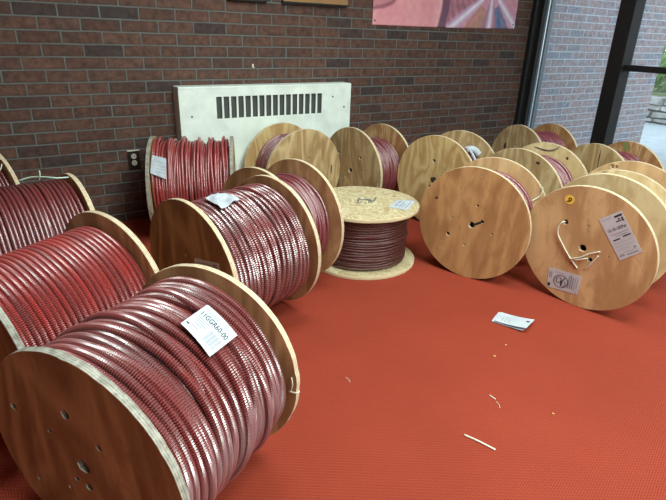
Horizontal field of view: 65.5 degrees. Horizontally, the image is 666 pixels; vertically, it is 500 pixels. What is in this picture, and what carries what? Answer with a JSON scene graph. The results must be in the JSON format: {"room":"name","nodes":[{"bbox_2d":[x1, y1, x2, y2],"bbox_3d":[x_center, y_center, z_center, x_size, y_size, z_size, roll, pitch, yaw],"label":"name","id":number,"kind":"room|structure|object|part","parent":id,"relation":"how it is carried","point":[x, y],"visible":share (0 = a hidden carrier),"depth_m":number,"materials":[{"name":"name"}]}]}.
{"room":"building lobby","nodes":[
{"label":"building lobby","id":0,"kind":"room"},
{"bbox_2d":[0,216,665,499],"bbox_3d":[1.108,0.845,1.191,5.960,0.080,6.700,-12,26,-30],"label":"floor","id":1,"kind":"structure","parent":0,"point":[416,348],"depth_m":1.83,"materials":[{"name":"red carpet"}]},
{"bbox_2d":[0,154,19,186],"bbox_3d":[-1.844,-0.180,2.552,0.586,0.586,0.420,18,28,34],"label":"cable reel","id":2,"kind":"object","parent":1,"relation":"on","point":[8,177],"visible":0.07,"depth_m":2.51,"materials":[{"name":"beige wood"}]},
{"bbox_2d":[0,171,94,255],"bbox_3d":[-1.254,-0.010,2.147,0.420,0.619,0.588,-18,30,-39],"label":"cable reel","id":3,"kind":"object","parent":1,"relation":"on","point":[30,213],"visible":0.41,"depth_m":1.99,"materials":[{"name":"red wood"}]},
{"bbox_2d":[0,210,158,362],"bbox_3d":[-0.908,0.210,1.691,0.560,0.585,0.504,15,26,29],"label":"cable reel","id":4,"kind":"object","parent":1,"relation":"on","point":[49,286],"visible":0.52,"depth_m":1.56,"materials":[{"name":"brown wood"}]},
{"bbox_2d":[0,263,299,499],"bbox_3d":[-0.440,0.386,1.311,0.578,0.596,0.491,12,26,23],"label":"cable reel","id":5,"kind":"object","parent":1,"relation":"on","point":[169,391],"visible":1,"depth_m":1.13,"materials":[{"name":"brown wood"}]},
{"bbox_2d":[188,312,230,349],"bbox_3d":[-0.289,0.183,1.200,0.072,0.045,0.084,12,26,23],"label":"print","id":6,"kind":"object","parent":5,"relation":"attached to","point":[206,330],"depth_m":1.19},
{"bbox_2d":[145,135,235,220],"bbox_3d":[-0.839,-0.400,3.160,0.475,0.583,0.580,-2,23,-9],"label":"cable reel","id":7,"kind":"object","parent":1,"relation":"on","point":[185,169],"visible":0.63,"depth_m":2.92,"materials":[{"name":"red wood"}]},
{"bbox_2d":[150,175,320,307],"bbox_3d":[-0.411,0.016,2.178,0.580,0.598,0.466,21,29,37],"label":"cable reel","id":8,"kind":"object","parent":1,"relation":"on","point":[259,232],"visible":0.75,"depth_m":2.02,"materials":[{"name":"brown wood"}]},
{"bbox_2d":[222,158,343,272],"bbox_3d":[-0.262,-0.127,2.531,0.598,0.598,0.272,20,29,36],"label":"cable reel","id":9,"kind":"object","parent":1,"relation":"on","point":[314,189],"visible":0.22,"depth_m":2.44,"materials":[{"name":"brown wood"}]},
{"bbox_2d":[243,123,339,187],"bbox_3d":[-0.278,-0.550,3.551,0.592,0.592,0.301,-15,28,-35],"label":"cable reel","id":10,"kind":"object","parent":1,"relation":"on","point":[276,142],"visible":0.44,"depth_m":3.45,"materials":[{"name":"yellow wood"}]},
{"bbox_2d":[330,124,408,191],"bbox_3d":[0.238,-0.571,3.637,0.310,0.594,0.594,-16,29,-36],"label":"cable reel","id":11,"kind":"object","parent":1,"relation":"on","point":[370,157],"visible":0.66,"depth_m":3.51,"materials":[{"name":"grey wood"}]},
{"bbox_2d":[323,186,418,279],"bbox_3d":[0.159,-0.118,2.876,0.606,0.341,0.606,-4,23,-13],"label":"cable reel","id":12,"kind":"object","parent":1,"relation":"on","point":[375,219],"visible":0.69,"depth_m":2.70,"materials":[{"name":"brown wood"}]},
{"bbox_2d":[397,130,493,218],"bbox_3d":[0.765,-0.484,3.470,0.594,0.594,0.316,21,30,39],"label":"cable reel","id":13,"kind":"object","parent":1,"relation":"on","point":[427,158],"visible":0.48,"depth_m":3.38,"materials":[{"name":"yellow wood"}]},
{"bbox_2d":[464,434,495,450],"bbox_3d":[0.457,0.599,1.617,0.102,0.006,0.008,18,28,34],"label":"metal rod","id":14,"kind":"object","parent":1,"relation":"on","point":[470,437],"visible":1,"depth_m":1.61,"materials":[{"name":"metal"}]},
{"bbox_2d":[419,157,545,278],"bbox_3d":[0.791,-0.174,2.741,0.586,0.586,0.305,17,27,32],"label":"cable reel","id":15,"kind":"object","parent":1,"relation":"on","point":[475,217],"visible":0.98,"depth_m":2.63,"materials":[{"name":"orange wood"}]},
{"bbox_2d":[492,312,533,330],"bbox_3d":[0.798,0.311,2.305,0.161,0.028,0.112,17,27,33],"label":"folded paper","id":16,"kind":"object","parent":1,"relation":"on","point":[516,322],"visible":1,"depth_m":2.30,"materials":[{"name":"white paper"}]},
{"bbox_2d":[492,123,577,152],"bbox_3d":[1.505,-0.648,3.920,0.329,0.594,0.594,-8,24,-21],"label":"cable reel","id":17,"kind":"object","parent":1,"relation":"on","point":[514,136],"visible":0.34,"depth_m":3.80,"materials":[{"name":"grey wood"}]},
{"bbox_2d":[489,142,587,194],"bbox_3d":[1.186,-0.333,3.138,0.334,0.596,0.596,-17,29,-38],"label":"cable reel","id":18,"kind":"object","parent":1,"relation":"on","point":[553,165],"visible":0.27,"depth_m":3.00,"materials":[{"name":"grey wood"}]},
{"bbox_2d":[525,173,665,310],"bbox_3d":[1.218,-0.038,2.406,0.289,0.617,0.596,-18,30,-39],"label":"cable reel","id":19,"kind":"object","parent":1,"relation":"on","point":[598,240],"visible":0.99,"depth_m":2.30,"materials":[{"name":"orange wood"}]},
{"bbox_2d":[549,271,577,292],"bbox_3d":[1.097,0.147,2.474,0.001,0.086,0.138,-25,34,-35],"label":"print","id":20,"kind":"object","parent":19,"relation":"attached to","point":[569,285],"depth_m":2.45},
{"bbox_2d":[602,218,638,256],"bbox_3d":[1.219,-0.048,2.204,0.001,0.167,0.167,-25,34,-35],"label":"print","id":21,"kind":"object","parent":19,"relation":"attached to","point":[609,218],"depth_m":2.19},
{"bbox_2d":[571,141,664,173],"bbox_3d":[1.748,-0.386,3.311,0.303,0.594,0.594,-7,24,-21],"label":"cable reel","id":22,"kind":"object","parent":1,"relation":"on","point":[593,156],"visible":0.25,"depth_m":3.19,"materials":[{"name":"yellow wood"}]},
{"bbox_2d":[587,161,665,204],"bbox_3d":[1.516,-0.155,2.746,0.590,0.590,0.299,19,28,35],"label":"cable reel","id":23,"kind":"object","parent":1,"relation":"on","point":[653,177],"visible":0.04,"depth_m":2.68,"materials":[{"name":"brown wood"}]},
{"bbox_2d":[0,0,665,221],"bbox_3d":[0.279,-1.980,3.825,8.200,3.650,0.200,-12,26,-30],"label":"wall","id":24,"kind":"structure","parent":0,"point":[84,84],"depth_m":3.42,"materials":[{"name":"red brick"}]},
{"bbox_2d":[127,149,140,168],"bbox_3d":[-1.253,-0.571,3.265,0.074,0.118,0.010,-12,26,-30],"label":"wall outlet","id":25,"kind":"object","parent":24,"relation":"attached to","point":[133,155],"visible":1,"depth_m":3.26,"materials":[{"name":"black plastic"}]},
{"bbox_2d":[234,0,267,2],"bbox_3d":[-0.537,-1.775,3.212,0.270,0.420,0.027,-12,26,-30],"label":"picture frame","id":26,"kind":"object","parent":24,"relation":"attached to","point":[265,1],"visible":1,"depth_m":3.31,"materials":[{"name":"black wood"}]},
{"bbox_2d":[173,82,350,170],"bbox_3d":[-0.446,-0.748,3.669,1.272,0.815,0.116,-12,26,-30],"label":"radiator cover","id":27,"kind":"object","parent":24,"relation":"attached to","point":[239,111],"visible":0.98,"depth_m":3.48,"materials":[{"name":"white metal"}]},
{"bbox_3d":[-0.987,-0.627,3.360,0.004,0.799,0.105,-12,26,-30],"label":"panel","id":28,"kind":"part","parent":27,"relation":"part of","materials":[{"name":"beige metal"}]},
{"bbox_3d":[-0.435,-1.116,3.516,1.272,0.016,0.113,-12,26,-30],"label":"panel","id":29,"kind":"part","parent":27,"relation":"part of","materials":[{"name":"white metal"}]},
{"bbox_2d":[216,93,321,118],"bbox_3d":[-0.418,-0.988,3.534,0.838,0.180,0.004,-12,26,-30],"label":"grille","id":30,"kind":"object","parent":27,"relation":"attached to","point":[228,105],"depth_m":3.52,"materials":[{"name":"white metal"}]},
{"bbox_2d":[281,0,348,6],"bbox_3d":[-0.108,-1.909,3.443,0.515,0.508,0.030,-12,26,-30],"label":"picture frame","id":31,"kind":"object","parent":24,"relation":"attached to","point":[341,3],"visible":1,"depth_m":3.54,"materials":[{"name":"brown wood"}]},
{"bbox_3d":[-0.109,-1.913,3.443,0.507,0.500,0.027,-12,26,-30],"label":"frame","id":32,"kind":"part","parent":31,"relation":"part of","materials":[{"name":"brown wood"}]},
{"bbox_2d":[372,0,517,28],"bbox_3d":[0.965,-2.232,4.047,1.555,0.918,0.008,-12,26,-30],"label":"poster","id":33,"kind":"object","parent":24,"relation":"attached to","point":[490,14],"visible":1,"depth_m":4.17,"materials":[{"name":"paper"}]},
{"bbox_2d":[513,0,665,145],"bbox_3d":[3.623,-1.010,2.152,0.225,2.750,6.600,-12,26,-30],"label":"window","id":34,"kind":"structure","parent":24,"relation":"in","point":[630,14],"depth_m":4.32,"materials":[{"name":"black metal"}]},
{"bbox_3d":[2.135,-1.985,4.397,0.006,2.610,0.732,-12,26,-30],"label":"pane","id":35,"kind":"part","parent":34,"relation":"part of","materials":[{"name":"clear glass"}]},
{"bbox_3d":[2.318,-1.839,4.034,0.135,2.750,0.125,-12,26,-30],"label":"post","id":36,"kind":"part","parent":34,"relation":"part of","materials":[{"name":"black metal"}]},
{"label":"outside","id":37,"kind":"structure","parent":0,"visible":0},
{"bbox_2d":[652,88,665,110],"bbox_3d":[9.431,-5.760,17.408,16.580,0.700,19.000,-12,26,-30],"label":"bank","id":38,"kind":"object","parent":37,"point":[655,92],"depth_m":8.74,"materials":[{"name":"green plant"}]},
{"bbox_2d":[654,54,665,91],"bbox_3d":[5.845,-3.039,8.871,0.922,0.704,0.887,-12,26,-30],"label":"shrub","id":39,"kind":"object","parent":38,"relation":"on","point":[660,84],"visible":0.49,"depth_m":8.84,"materials":[{"name":"green plant"}]},
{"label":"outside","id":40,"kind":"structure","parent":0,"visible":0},
{"bbox_2d":[640,121,665,170],"bbox_3d":[11.245,-2.510,10.418,21.640,0.300,34.000,-12,26,-30],"label":"ground","id":41,"kind":"structure","parent":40,"point":[653,136],"depth_m":7.21,"materials":[{"name":"concrete"}]},
{"bbox_2d":[645,95,665,123],"bbox_3d":[5.550,-2.268,8.448,0.570,0.434,3.407,-12,26,-30],"label":"stone wall","id":42,"kind":"structure","parent":41,"relation":"on","point":[657,103],"depth_m":8.46,"materials":[{"name":"grey stone"}]}
]}

